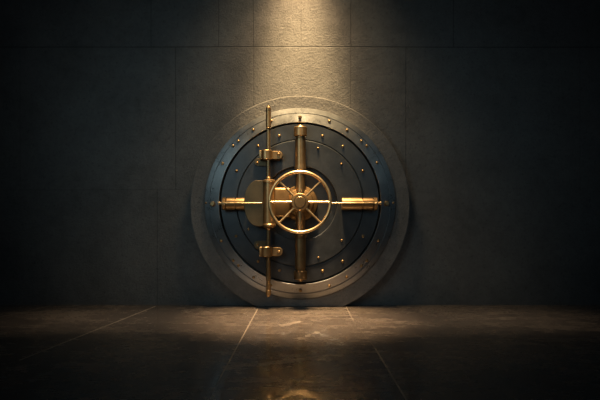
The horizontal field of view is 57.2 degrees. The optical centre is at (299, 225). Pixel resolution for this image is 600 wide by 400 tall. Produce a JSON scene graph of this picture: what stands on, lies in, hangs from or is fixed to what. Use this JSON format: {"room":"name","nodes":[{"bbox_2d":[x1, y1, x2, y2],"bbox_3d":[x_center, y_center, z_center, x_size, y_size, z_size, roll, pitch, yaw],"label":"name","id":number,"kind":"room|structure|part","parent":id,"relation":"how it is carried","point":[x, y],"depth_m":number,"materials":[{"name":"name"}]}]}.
{"room":"bank vault room","nodes":[
{"label":"bank vault room","id":0,"kind":"room"},
{"bbox_2d":[0,0,599,304],"bbox_3d":[0.000,-1.810,5.601,16.000,5.200,0.199,0,0,0],"label":"wall","id":1,"kind":"structure","parent":0,"point":[489,110],"depth_m":5.50,"materials":[{"name":"concrete"}]},
{"bbox_2d":[190,96,409,306],"bbox_3d":[0.000,-0.242,5.440,2.150,2.065,0.120,0,0,0],"label":"vault door frame","id":2,"kind":"structure","parent":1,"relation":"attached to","point":[234,283],"depth_m":5.38,"materials":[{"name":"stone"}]},
{"bbox_2d":[204,106,395,298],"bbox_3d":[0.000,-0.220,5.200,1.862,1.862,0.357,0,0,0],"label":"door","id":3,"kind":"structure","parent":2,"relation":"attached to","point":[300,203],"depth_m":5.30,"materials":[{"name":"metal"}]},
{"bbox_3d":[-0.543,-0.217,5.178,0.371,0.011,0.011,0,0,0],"label":"guide rod","id":4,"kind":"part","parent":3,"relation":"part of","materials":[{"name":"gold metal"}]},
{"bbox_3d":[-0.415,-0.214,5.196,0.226,0.432,0.028,0,0,0],"label":"hinge plate","id":5,"kind":"part","parent":3,"relation":"part of","materials":[{"name":"gold metal"}]},
{"bbox_3d":[-0.375,0.180,5.288,0.136,0.077,0.024,0,0,0],"label":"plate","id":6,"kind":"part","parent":3,"relation":"part of","materials":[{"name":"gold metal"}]},
{"bbox_3d":[-0.372,-0.612,5.288,0.131,0.075,0.024,0,0,0],"label":"plate","id":7,"kind":"part","parent":3,"relation":"part of","materials":[{"name":"gold metal"}]},
{"bbox_3d":[-0.299,-0.233,5.200,0.052,1.808,0.052,0,0,0],"label":"hinge rod","id":8,"kind":"part","parent":3,"relation":"part of","materials":[{"name":"gold metal"}]},
{"bbox_3d":[0.000,-0.220,5.335,1.533,1.533,0.085,0,0,0],"label":"door plate","id":9,"kind":"part","parent":3,"relation":"part of","materials":[{"name":"metal"}]},
{"bbox_3d":[0.508,-0.217,5.178,0.431,0.011,0.011,0,0,0],"label":"guide rod","id":10,"kind":"part","parent":3,"relation":"part of","materials":[{"name":"gold metal"}]},
{"bbox_2d":[0,305,599,399],"bbox_3d":[0.000,0.890,1.100,16.000,0.200,9.200,0,0,0],"label":"floor","id":11,"kind":"structure","parent":0,"point":[48,352],"depth_m":3.41,"materials":[{"name":"tile"}]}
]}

